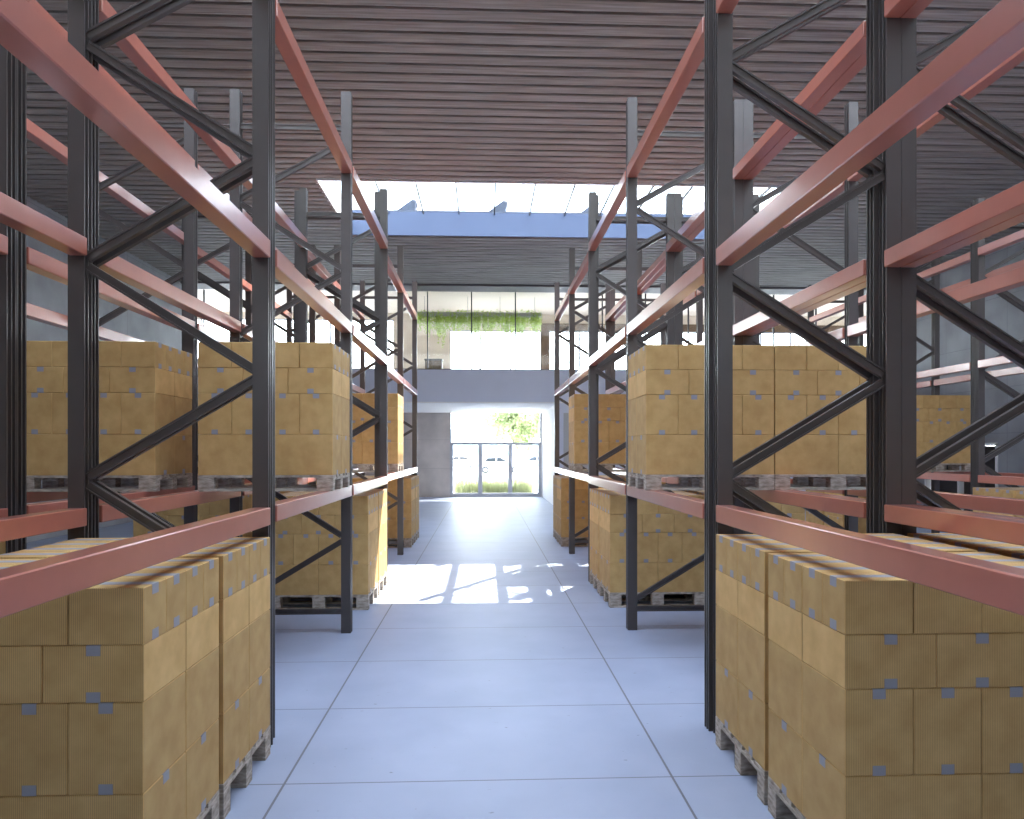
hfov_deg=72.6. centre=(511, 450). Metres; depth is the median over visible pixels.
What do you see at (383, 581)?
wooden pallet
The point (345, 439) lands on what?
carton
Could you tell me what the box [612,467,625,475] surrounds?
beam
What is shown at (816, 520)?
carton
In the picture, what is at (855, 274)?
beam
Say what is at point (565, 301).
beam
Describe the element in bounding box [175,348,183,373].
carton
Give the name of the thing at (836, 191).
beam
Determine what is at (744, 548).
carton
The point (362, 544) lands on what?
carton
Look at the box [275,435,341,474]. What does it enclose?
carton
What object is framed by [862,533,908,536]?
carton
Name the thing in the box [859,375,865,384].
carton
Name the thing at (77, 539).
carton
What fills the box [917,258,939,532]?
frame
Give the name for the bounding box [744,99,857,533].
frame
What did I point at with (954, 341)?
wall
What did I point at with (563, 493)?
carton
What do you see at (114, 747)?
carton
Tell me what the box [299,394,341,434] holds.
carton
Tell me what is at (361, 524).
carton
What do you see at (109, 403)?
carton
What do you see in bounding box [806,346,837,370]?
carton
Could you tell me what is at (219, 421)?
carton
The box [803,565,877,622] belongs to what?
carton
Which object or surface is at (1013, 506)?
beam
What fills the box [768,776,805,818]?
wooden pallet
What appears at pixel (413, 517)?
carton
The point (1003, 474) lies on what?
beam
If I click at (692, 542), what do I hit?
carton
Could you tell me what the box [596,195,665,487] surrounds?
frame
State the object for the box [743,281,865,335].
beam
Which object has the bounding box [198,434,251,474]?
carton
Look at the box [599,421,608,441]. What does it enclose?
carton
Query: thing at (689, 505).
beam
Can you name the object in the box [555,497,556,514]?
carton
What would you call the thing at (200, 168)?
beam
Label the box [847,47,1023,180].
beam
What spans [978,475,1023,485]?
beam
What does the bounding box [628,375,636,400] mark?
carton
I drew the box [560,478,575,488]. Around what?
carton
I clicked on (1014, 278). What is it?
beam
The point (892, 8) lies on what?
beam
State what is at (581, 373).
beam
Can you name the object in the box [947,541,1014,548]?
carton
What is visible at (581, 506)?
carton
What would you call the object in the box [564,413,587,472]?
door
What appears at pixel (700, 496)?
carton
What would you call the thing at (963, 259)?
beam
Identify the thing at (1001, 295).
frame
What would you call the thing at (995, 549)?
carton
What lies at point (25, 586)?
beam
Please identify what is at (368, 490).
carton
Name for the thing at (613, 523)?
carton
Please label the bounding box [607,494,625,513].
carton
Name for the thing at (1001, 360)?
beam
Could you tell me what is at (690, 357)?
carton
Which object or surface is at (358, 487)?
beam
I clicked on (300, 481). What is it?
beam
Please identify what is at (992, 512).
carton
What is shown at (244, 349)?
carton
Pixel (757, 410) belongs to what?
carton
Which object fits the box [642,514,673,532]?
carton
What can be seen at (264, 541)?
carton
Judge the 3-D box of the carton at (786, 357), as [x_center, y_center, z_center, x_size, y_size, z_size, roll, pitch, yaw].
[2.582,-0.864,6.565,0.298,0.230,0.197,0,0,-2]
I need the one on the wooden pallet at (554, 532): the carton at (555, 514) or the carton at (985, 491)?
the carton at (555, 514)
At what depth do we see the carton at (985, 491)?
10.17 m
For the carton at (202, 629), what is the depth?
3.38 m
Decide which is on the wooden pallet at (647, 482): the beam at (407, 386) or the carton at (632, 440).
the carton at (632, 440)
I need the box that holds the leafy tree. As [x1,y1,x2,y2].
[481,413,539,479]
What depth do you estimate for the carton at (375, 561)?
9.04 m
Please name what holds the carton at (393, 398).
on the carton at (394, 413)
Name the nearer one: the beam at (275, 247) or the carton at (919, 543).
the carton at (919, 543)
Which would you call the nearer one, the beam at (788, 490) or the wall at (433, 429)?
the beam at (788, 490)
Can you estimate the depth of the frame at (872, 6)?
4.86 m
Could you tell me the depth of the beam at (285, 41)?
5.68 m
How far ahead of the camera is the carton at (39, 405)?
6.19 m
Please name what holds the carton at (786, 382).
on the carton at (789, 410)
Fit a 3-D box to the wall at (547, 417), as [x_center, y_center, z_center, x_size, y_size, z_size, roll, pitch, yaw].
[1.496,0.168,26.567,0.310,3.530,6.130,0,0,-2]
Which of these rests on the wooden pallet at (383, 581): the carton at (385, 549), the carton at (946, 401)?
the carton at (385, 549)
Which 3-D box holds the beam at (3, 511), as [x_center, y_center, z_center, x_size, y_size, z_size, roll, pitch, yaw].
[-3.204,0.421,3.131,0.110,0.115,2.603,0,0,-2]
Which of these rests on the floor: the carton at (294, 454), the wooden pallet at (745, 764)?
the wooden pallet at (745, 764)
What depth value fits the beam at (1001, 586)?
2.63 m
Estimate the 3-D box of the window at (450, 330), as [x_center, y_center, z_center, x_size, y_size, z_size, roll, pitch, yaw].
[-0.689,-3.882,29.366,3.830,2.370,0.100,0,0,-2]
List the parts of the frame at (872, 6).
post, post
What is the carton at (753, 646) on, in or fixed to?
on the carton at (753, 713)
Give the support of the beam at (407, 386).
attached to the frame at (337, 257)
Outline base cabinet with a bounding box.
[424,359,442,368]
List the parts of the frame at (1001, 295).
post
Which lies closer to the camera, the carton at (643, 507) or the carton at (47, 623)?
the carton at (47, 623)
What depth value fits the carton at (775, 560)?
3.64 m
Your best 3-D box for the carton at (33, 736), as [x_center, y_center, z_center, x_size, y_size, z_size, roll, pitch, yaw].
[-1.935,1.194,2.980,0.297,0.368,0.398,0,0,-2]
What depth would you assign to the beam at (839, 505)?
5.64 m
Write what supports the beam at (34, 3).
attached to the frame at (21, 68)
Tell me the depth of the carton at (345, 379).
6.88 m
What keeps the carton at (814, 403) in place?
on the carton at (809, 454)
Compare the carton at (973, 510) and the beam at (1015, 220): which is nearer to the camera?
the beam at (1015, 220)
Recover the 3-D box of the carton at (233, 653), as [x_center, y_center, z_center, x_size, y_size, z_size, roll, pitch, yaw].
[-1.666,1.194,3.844,0.297,0.368,0.398,0,0,-2]
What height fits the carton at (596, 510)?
0.230 m
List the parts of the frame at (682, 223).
post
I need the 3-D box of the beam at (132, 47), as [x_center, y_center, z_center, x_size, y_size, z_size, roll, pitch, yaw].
[-2.850,-2.997,6.000,0.110,0.115,2.678,0,0,-2]
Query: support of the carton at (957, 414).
on the carton at (960, 426)
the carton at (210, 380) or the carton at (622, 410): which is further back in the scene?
the carton at (622, 410)
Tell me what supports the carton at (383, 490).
on the carton at (384, 507)
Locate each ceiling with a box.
[27,0,1023,287]
[198,289,865,316]
[403,402,568,412]
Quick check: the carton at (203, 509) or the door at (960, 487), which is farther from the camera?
the door at (960, 487)
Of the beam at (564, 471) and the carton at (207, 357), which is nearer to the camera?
the carton at (207, 357)
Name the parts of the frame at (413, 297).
post, post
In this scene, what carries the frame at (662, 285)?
on the floor
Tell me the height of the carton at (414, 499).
0.368 m
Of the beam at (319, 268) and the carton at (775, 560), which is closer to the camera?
the carton at (775, 560)
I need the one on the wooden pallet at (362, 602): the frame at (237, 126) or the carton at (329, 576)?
the carton at (329, 576)
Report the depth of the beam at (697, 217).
9.26 m
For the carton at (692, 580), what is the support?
on the wooden pallet at (614, 600)
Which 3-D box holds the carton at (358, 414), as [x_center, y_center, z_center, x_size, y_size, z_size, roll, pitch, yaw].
[-2.547,-0.633,12.037,0.397,0.230,0.398,0,0,-2]
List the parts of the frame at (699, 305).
post, post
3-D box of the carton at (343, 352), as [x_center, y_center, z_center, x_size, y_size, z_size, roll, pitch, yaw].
[-1.788,-0.864,6.789,0.298,0.230,0.197,0,0,-2]
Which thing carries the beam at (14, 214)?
attached to the frame
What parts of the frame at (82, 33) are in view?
post, post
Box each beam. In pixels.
[0,0,269,257]
[0,192,86,255]
[0,234,7,254]
[0,507,269,617]
[0,508,7,517]
[0,508,86,541]
[27,0,194,165]
[27,118,67,165]
[27,247,194,330]
[27,303,67,329]
[27,486,67,502]
[27,486,194,513]
[99,0,240,168]
[99,171,183,244]
[99,256,240,331]
[99,326,143,340]
[99,490,240,521]
[198,164,251,221]
[198,247,251,290]
[198,323,229,341]
[243,178,306,247]
[243,323,277,341]
[243,478,306,495]
[275,0,351,172]
[275,247,314,285]
[275,250,351,332]
[275,302,291,318]
[275,485,351,521]
[308,250,340,289]
[308,478,316,482]
[352,166,387,248]
[352,307,364,318]
[352,324,387,364]
[352,383,364,392]
[352,476,387,494]
[388,256,403,292]
[388,364,403,383]
[388,471,403,480]
[403,289,416,319]
[403,379,416,394]
[403,467,416,475]
[554,289,568,320]
[554,379,568,395]
[554,467,568,475]
[569,252,587,293]
[569,363,587,383]
[569,471,587,481]
[588,171,625,250]
[588,326,625,365]
[588,476,625,494]
[605,296,625,320]
[605,381,625,393]
[610,305,625,320]
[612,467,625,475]
[627,17,703,177]
[627,257,703,334]
[627,485,703,518]
[637,249,665,292]
[637,264,665,294]
[664,290,695,315]
[666,202,703,251]
[666,477,677,483]
[674,220,703,251]
[716,0,738,13]
[716,0,1023,265]
[716,505,1023,615]
[733,21,865,178]
[733,259,865,335]
[743,50,865,179]
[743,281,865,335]
[749,490,865,517]
[766,182,843,239]
[788,490,865,500]
[790,478,843,493]
[791,328,843,345]
[809,295,865,322]
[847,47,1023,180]
[847,266,1023,336]
[847,490,1023,515]
[859,301,918,321]
[884,0,915,17]
[884,181,1023,266]
[884,504,1023,545]
[901,0,932,17]
[901,212,1023,267]
[901,504,1023,520]
[917,252,969,278]
[917,362,969,378]
[917,380,930,388]
[917,472,969,481]
[934,366,1023,385]
[934,472,1023,476]
[940,260,1023,291]
[978,229,1023,254]
[978,356,1012,367]
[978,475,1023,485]
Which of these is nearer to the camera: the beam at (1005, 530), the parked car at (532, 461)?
the beam at (1005, 530)
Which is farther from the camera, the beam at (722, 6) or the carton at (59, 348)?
the carton at (59, 348)
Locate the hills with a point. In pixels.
(480, 432)
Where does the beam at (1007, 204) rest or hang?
attached to the frame
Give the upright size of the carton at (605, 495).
0.230 m
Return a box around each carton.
[0,541,5,553]
[0,551,68,558]
[0,559,36,564]
[0,595,68,645]
[0,645,44,703]
[0,702,68,795]
[0,752,185,818]
[15,546,88,551]
[16,558,45,564]
[27,341,52,366]
[27,367,63,392]
[27,393,51,433]
[27,434,67,475]
[39,542,106,546]
[43,621,185,702]
[52,341,67,366]
[52,393,67,433]
[62,538,123,541]
[64,367,109,392]
[68,672,184,794]
[69,579,165,644]
[99,341,120,366]
[99,393,120,433]
[99,434,174,474]
[110,367,174,395]
[116,571,185,630]
[121,341,164,369]
[121,393,173,433]
[133,516,166,534]
[139,564,202,619]
[159,507,183,515]
[159,557,218,609]
[165,345,174,371]
[167,516,200,525]
[174,372,191,398]
[174,397,191,435]
[174,435,191,473]
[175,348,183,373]
[176,550,236,598]
[183,351,191,376]
[184,647,218,750]
[185,602,218,669]
[185,719,218,818]
[196,546,248,591]
[198,342,231,367]
[198,368,242,392]
[198,393,231,433]
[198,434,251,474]
[198,502,209,515]
[201,515,220,519]
[210,499,229,514]
[211,541,259,583]
[218,585,248,642]
[218,625,248,713]
[218,689,248,783]
[225,537,269,577]
[232,342,251,367]
[232,393,251,433]
[243,368,288,393]
[243,496,245,509]
[246,495,250,508]
[248,573,269,623]
[248,610,269,686]
[248,667,269,750]
[275,342,299,367]
[275,394,301,434]
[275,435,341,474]
[275,495,296,500]
[275,515,301,533]
[275,534,293,564]
[275,564,318,594]
[288,368,341,396]
[293,495,318,514]
[293,534,318,564]
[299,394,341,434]
[300,342,336,369]
[302,515,334,533]
[318,560,372,594]
[319,500,340,514]
[319,534,340,564]
[335,512,372,533]
[337,346,341,372]
[341,350,345,374]
[341,398,349,435]
[341,436,349,473]
[342,374,349,399]
[346,353,349,376]
[352,393,362,406]
[352,407,373,420]
[352,420,362,441]
[352,442,362,463]
[352,478,362,482]
[352,495,370,514]
[352,531,372,563]
[356,494,372,512]
[359,493,375,511]
[362,492,377,509]
[363,393,373,406]
[363,421,373,441]
[363,442,400,463]
[365,491,380,508]
[368,490,382,506]
[371,489,386,504]
[373,510,377,529]
[373,527,377,558]
[373,555,377,587]
[378,507,382,525]
[378,524,382,553]
[378,550,382,580]
[383,490,384,505]
[383,505,386,522]
[383,521,386,548]
[383,546,386,574]
[388,393,398,406]
[388,407,400,420]
[388,421,400,441]
[388,479,395,489]
[388,501,395,519]
[388,518,412,537]
[391,489,412,500]
[396,478,411,489]
[396,500,412,519]
[400,422,402,442]
[401,443,402,462]
[413,499,414,516]
[413,517,414,534]
[415,498,416,515]
[415,515,416,532]
[417,496,418,513]
[417,513,418,530]
[553,496,554,512]
[553,512,554,529]
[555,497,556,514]
[555,514,556,531]
[557,498,558,516]
[557,516,558,533]
[559,489,580,500]
[559,500,575,518]
[559,517,587,536]
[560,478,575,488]
[569,422,571,442]
[569,443,570,462]
[571,407,587,421]
[571,421,587,441]
[571,442,608,463]
[573,394,587,407]
[576,479,587,488]
[576,501,587,518]
[581,489,587,500]
[590,488,604,504]
[590,504,593,521]
[590,520,593,547]
[590,545,593,573]
[592,489,607,505]
[594,490,610,506]
[594,506,598,524]
[594,523,598,551]
[594,549,599,579]
[596,491,614,507]
[599,394,608,407]
[599,407,619,420]
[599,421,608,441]
[599,492,617,509]
[599,509,604,527]
[599,526,604,556]
[599,554,603,584]
[602,493,610,510]
[604,493,620,511]
[604,512,641,532]
[604,530,625,562]
[604,558,657,592]
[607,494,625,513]
[609,394,625,407]
[609,421,625,441]
[609,442,625,463]
[620,408,625,420]
[628,354,632,377]
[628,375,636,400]
[628,398,636,435]
[628,436,636,472]
[632,351,636,375]
[637,348,640,373]
[637,370,688,397]
[637,395,677,435]
[637,435,703,474]
[637,499,657,513]
[637,533,657,562]
[641,345,677,371]
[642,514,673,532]
[658,505,681,513]
[658,532,681,561]
[658,562,703,591]
[674,514,703,531]
[678,345,703,369]
[678,395,703,434]
[681,494,703,513]
[681,532,703,561]
[688,370,703,394]
[716,534,766,572]
[716,569,738,617]
[716,604,738,678]
[716,660,737,739]
[726,538,779,579]
[733,345,741,369]
[733,370,773,394]
[733,395,741,434]
[733,435,773,474]
[738,542,792,585]
[738,581,768,635]
[738,619,768,702]
[738,680,768,770]
[742,345,773,369]
[742,395,773,434]
[751,546,815,592]
[766,501,780,510]
[768,553,834,602]
[768,596,803,660]
[769,639,803,735]
[769,708,802,813]
[774,345,805,370]
[774,370,816,394]
[774,395,805,434]
[774,435,837,473]
[781,504,804,512]
[784,559,854,612]
[785,513,804,520]
[802,662,912,775]
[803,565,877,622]
[803,614,935,688]
[803,738,980,818]
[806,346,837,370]
[806,395,837,434]
[806,511,813,522]
[814,514,823,524]
[817,370,858,394]
[823,572,912,633]
[824,515,832,526]
[833,513,843,517]
[833,516,865,532]
[838,346,865,370]
[838,395,865,434]
[838,435,865,473]
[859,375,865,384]
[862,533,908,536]
[880,537,928,540]
[898,541,952,545]
[907,533,969,539]
[912,687,980,774]
[913,582,981,633]
[917,395,922,407]
[917,408,927,420]
[917,421,922,441]
[917,442,939,456]
[921,546,977,551]
[923,395,939,407]
[923,421,939,441]
[926,537,992,543]
[927,408,950,421]
[936,632,1023,687]
[939,421,955,442]
[940,395,955,407]
[940,442,969,462]
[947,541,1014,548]
[949,552,1007,557]
[950,408,969,421]
[956,395,969,407]
[956,422,969,432]
[970,545,1023,554]
[973,487,992,494]
[973,510,991,513]
[976,557,1023,563]
[980,772,1023,818]
[981,686,1023,772]
[982,488,1007,495]
[982,604,1023,632]
[992,489,1020,496]
[992,512,1015,516]
[1002,552,1023,558]
[1003,490,1023,497]
[1004,564,1023,568]
[1016,491,1023,498]
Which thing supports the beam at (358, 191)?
attached to the frame at (237, 126)
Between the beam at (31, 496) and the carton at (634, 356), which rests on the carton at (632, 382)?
the carton at (634, 356)
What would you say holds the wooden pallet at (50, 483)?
on the beam at (58, 504)
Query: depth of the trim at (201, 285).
22.79 m
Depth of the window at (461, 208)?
16.97 m
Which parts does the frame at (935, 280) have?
post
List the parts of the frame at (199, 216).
post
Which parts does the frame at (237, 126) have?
post, post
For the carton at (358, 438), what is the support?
on the carton at (357, 447)
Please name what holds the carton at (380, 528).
on the carton at (380, 556)
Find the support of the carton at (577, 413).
on the carton at (579, 429)
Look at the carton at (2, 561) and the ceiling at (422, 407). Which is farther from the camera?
the ceiling at (422, 407)
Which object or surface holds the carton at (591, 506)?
on the carton at (591, 522)
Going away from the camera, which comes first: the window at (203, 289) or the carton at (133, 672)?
the carton at (133, 672)
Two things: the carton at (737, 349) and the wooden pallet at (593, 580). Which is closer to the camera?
the carton at (737, 349)
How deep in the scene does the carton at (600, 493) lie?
9.25 m
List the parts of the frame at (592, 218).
post, post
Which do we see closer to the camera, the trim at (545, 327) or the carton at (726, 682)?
the carton at (726, 682)
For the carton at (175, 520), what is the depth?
8.38 m
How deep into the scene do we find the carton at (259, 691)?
4.23 m
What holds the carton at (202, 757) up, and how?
on the wooden pallet at (211, 811)
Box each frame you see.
[0,44,16,552]
[17,59,26,550]
[68,0,272,747]
[93,0,274,737]
[99,88,197,526]
[182,215,251,350]
[198,211,251,308]
[230,89,351,632]
[245,245,315,484]
[286,289,333,341]
[294,190,379,488]
[299,187,387,582]
[334,245,402,554]
[360,280,416,475]
[554,282,610,474]
[569,248,625,553]
[588,192,673,580]
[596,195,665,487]
[611,283,665,467]
[626,97,743,629]
[637,250,702,349]
[674,193,758,344]
[681,196,702,344]
[704,0,878,730]
[713,0,900,735]
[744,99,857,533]
[808,285,863,345]
[901,17,1023,535]
[917,48,1023,506]
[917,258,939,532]
[970,201,1023,510]
[974,198,1023,486]
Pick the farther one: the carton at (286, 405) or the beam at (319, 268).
the beam at (319, 268)
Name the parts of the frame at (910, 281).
post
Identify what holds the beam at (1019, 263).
attached to the frame at (1001, 295)
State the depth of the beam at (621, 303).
14.60 m
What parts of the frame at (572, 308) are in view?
post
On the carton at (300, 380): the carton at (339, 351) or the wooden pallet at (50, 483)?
the carton at (339, 351)
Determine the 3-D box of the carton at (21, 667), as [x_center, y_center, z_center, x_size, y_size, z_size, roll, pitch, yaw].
[-2.085,0.894,2.974,0.397,0.230,0.398,0,0,-2]
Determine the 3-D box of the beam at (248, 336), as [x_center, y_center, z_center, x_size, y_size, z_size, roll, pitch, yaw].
[-2.961,-1.304,8.760,0.110,0.115,2.653,0,0,-2]
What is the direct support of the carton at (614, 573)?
on the wooden pallet at (614, 600)
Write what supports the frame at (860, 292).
on the floor
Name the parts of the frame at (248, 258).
post, post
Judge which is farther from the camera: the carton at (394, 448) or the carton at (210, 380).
the carton at (394, 448)
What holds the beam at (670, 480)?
attached to the frame at (632, 133)
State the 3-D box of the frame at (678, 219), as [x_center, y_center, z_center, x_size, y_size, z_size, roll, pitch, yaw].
[3.033,-0.939,10.378,1.265,5.743,0.095,0,0,-2]
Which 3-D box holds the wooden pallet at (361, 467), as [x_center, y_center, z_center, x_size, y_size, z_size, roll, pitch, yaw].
[-2.555,0.292,12.237,1.200,0.144,0.800,0,0,-2]
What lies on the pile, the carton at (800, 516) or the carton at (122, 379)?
the carton at (800, 516)
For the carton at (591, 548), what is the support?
on the wooden pallet at (593, 580)
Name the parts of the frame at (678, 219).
post, post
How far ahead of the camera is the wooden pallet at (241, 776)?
4.00 m
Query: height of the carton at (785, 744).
0.368 m
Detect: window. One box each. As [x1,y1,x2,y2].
[198,318,393,368]
[203,289,816,369]
[316,178,781,239]
[450,330,540,368]
[450,413,540,496]
[549,331,865,368]
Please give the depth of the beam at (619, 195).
8.74 m
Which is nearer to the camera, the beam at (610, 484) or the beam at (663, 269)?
the beam at (610, 484)
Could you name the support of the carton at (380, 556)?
on the wooden pallet at (383, 581)
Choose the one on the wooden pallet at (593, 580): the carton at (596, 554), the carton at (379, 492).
the carton at (596, 554)
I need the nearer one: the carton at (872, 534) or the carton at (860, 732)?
the carton at (860, 732)
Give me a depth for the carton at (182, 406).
6.80 m
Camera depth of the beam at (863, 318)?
15.86 m
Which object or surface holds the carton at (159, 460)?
on the wooden pallet at (50, 483)
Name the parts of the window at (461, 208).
glass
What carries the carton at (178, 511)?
on the carton at (175, 520)
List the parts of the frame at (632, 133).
post, post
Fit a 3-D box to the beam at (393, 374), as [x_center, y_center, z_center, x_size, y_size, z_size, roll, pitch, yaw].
[-2.016,-1.304,11.643,0.110,0.115,2.608,0,0,-2]
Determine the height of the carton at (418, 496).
0.368 m
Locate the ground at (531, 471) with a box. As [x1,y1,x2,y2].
[453,456,537,492]
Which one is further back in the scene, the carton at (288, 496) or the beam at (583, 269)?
the beam at (583, 269)
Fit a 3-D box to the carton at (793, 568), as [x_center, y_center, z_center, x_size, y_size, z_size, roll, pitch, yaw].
[1.536,0.663,3.454,0.298,0.230,0.197,0,0,-2]
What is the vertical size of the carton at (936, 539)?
0.230 m
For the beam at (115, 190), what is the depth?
8.39 m
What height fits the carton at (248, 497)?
0.230 m
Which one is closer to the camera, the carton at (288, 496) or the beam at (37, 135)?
the beam at (37, 135)
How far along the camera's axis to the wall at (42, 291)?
16.01 m
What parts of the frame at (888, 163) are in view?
post, post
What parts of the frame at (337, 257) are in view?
post, post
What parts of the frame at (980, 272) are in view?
post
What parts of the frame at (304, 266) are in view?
post, post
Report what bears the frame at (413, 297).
on the floor
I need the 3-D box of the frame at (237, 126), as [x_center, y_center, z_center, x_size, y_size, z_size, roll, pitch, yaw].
[-2.342,-0.939,7.409,1.265,5.743,0.095,0,0,-2]
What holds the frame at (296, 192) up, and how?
on the floor
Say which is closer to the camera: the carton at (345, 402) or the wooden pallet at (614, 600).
the carton at (345, 402)
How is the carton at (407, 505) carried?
on the carton at (392, 524)
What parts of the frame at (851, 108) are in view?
post, post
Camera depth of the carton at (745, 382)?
6.45 m
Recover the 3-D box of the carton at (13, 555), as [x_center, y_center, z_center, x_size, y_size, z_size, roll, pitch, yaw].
[-2.562,0.663,3.706,0.298,0.230,0.197,0,0,-2]
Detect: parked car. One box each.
[453,456,475,468]
[476,457,523,472]
[518,456,537,470]
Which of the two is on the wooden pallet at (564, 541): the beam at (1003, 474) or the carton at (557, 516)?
the carton at (557, 516)
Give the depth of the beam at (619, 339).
8.66 m
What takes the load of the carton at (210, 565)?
on the carton at (202, 629)
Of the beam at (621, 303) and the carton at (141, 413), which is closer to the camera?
the carton at (141, 413)
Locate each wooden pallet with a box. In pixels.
[27,473,191,491]
[196,790,218,818]
[198,473,349,490]
[218,725,269,818]
[275,583,377,609]
[352,463,402,471]
[378,572,386,594]
[388,534,414,547]
[390,529,418,541]
[553,528,581,540]
[557,533,587,546]
[569,463,625,471]
[589,570,598,593]
[599,581,703,607]
[628,472,773,489]
[716,716,768,804]
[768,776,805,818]
[773,474,865,489]
[927,463,969,471]
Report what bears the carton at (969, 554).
on the pile
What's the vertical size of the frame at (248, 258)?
5.743 m
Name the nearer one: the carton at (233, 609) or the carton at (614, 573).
the carton at (233, 609)
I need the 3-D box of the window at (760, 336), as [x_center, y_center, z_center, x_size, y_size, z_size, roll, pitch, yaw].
[8.679,-3.882,29.744,14.260,2.370,0.100,0,0,-2]
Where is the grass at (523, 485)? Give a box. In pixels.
[453,472,534,492]
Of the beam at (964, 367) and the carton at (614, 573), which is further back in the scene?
the beam at (964, 367)
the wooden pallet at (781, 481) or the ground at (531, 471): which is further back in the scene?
the ground at (531, 471)
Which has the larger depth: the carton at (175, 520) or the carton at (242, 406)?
the carton at (175, 520)
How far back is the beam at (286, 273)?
5.65 m
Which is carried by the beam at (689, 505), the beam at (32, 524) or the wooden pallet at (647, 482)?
the wooden pallet at (647, 482)
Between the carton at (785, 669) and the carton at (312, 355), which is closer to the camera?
the carton at (785, 669)
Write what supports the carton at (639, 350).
on the carton at (649, 382)
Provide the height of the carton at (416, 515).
0.368 m
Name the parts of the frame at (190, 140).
post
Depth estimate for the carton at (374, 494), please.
8.96 m
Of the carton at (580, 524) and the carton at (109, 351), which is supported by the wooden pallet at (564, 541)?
the carton at (580, 524)
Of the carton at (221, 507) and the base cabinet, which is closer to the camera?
the carton at (221, 507)
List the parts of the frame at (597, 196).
post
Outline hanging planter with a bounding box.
[417,296,542,349]
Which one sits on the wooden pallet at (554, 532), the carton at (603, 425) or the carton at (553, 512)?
the carton at (553, 512)
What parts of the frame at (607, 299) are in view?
post, post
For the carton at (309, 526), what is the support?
on the carton at (305, 546)
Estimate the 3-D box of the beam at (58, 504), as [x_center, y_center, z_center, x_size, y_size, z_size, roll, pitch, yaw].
[-3.329,0.421,5.981,0.110,0.115,2.678,0,0,-2]
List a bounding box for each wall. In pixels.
[27,196,181,542]
[198,312,843,496]
[352,369,625,401]
[541,406,553,504]
[559,403,805,490]
[917,240,1023,504]
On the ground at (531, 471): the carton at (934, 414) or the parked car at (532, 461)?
the parked car at (532, 461)
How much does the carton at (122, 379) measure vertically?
0.230 m
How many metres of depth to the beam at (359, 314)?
15.02 m
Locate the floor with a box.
[27,497,946,818]
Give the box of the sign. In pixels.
[463,464,468,479]
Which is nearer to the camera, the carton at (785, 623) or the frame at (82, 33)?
the carton at (785, 623)
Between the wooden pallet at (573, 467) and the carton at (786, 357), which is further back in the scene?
the wooden pallet at (573, 467)
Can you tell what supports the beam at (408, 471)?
attached to the frame at (337, 257)
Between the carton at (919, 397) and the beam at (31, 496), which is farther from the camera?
the carton at (919, 397)
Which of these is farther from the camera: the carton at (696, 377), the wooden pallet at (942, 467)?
the wooden pallet at (942, 467)
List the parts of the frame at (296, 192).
post, post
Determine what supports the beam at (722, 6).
attached to the frame
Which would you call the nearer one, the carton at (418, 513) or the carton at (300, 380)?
the carton at (300, 380)
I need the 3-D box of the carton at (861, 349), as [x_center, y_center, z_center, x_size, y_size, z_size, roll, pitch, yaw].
[3.182,-0.864,6.589,0.298,0.230,0.197,0,0,-2]
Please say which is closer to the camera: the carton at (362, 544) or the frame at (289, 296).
the carton at (362, 544)
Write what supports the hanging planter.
hanging from the ceiling at (437, 301)
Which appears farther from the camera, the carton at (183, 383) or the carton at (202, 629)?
the carton at (183, 383)
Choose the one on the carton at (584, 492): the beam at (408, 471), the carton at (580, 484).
the carton at (580, 484)
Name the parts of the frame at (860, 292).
post, post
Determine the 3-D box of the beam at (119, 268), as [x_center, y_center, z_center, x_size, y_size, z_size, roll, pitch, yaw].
[-2.850,-1.304,6.000,0.110,0.115,2.678,0,0,-2]
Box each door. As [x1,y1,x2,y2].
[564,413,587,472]
[925,443,997,510]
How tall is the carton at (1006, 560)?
0.230 m
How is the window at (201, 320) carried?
in the wall at (433, 429)
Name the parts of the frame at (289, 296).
post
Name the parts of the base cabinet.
door, door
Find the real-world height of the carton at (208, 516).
0.230 m
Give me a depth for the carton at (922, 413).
12.23 m
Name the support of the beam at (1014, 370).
attached to the frame at (1001, 295)
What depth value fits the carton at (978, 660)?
2.97 m
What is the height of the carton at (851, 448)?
0.368 m
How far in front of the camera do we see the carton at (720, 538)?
4.49 m
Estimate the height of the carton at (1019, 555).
0.230 m
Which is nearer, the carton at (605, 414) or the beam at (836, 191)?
the beam at (836, 191)
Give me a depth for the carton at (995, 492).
9.94 m
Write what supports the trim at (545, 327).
attached to the wall at (433, 429)
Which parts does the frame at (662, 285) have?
post, post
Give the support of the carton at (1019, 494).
on the pile
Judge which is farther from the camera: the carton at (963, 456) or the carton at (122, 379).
the carton at (963, 456)
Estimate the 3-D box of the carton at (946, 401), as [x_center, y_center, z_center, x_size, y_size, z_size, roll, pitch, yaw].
[7.658,-0.864,12.348,0.298,0.230,0.197,0,0,-2]
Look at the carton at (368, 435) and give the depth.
11.84 m
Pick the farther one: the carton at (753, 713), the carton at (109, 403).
the carton at (109, 403)
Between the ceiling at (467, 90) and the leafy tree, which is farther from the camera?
the leafy tree
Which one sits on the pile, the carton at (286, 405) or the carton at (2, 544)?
the carton at (2, 544)
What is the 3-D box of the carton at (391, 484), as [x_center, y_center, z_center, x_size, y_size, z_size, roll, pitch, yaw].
[-2.469,0.663,14.043,0.298,0.230,0.197,0,0,-2]
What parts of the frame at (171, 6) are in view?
post, post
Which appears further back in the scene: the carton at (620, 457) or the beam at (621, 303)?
the beam at (621, 303)
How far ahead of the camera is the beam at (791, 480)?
7.97 m
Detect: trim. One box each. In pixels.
[180,281,865,294]
[541,323,843,368]
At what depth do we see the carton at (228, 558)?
3.71 m
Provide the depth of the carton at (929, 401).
12.24 m
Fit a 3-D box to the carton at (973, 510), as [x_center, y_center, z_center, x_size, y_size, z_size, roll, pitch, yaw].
[7.123,0.894,10.278,0.397,0.230,0.398,0,0,-2]

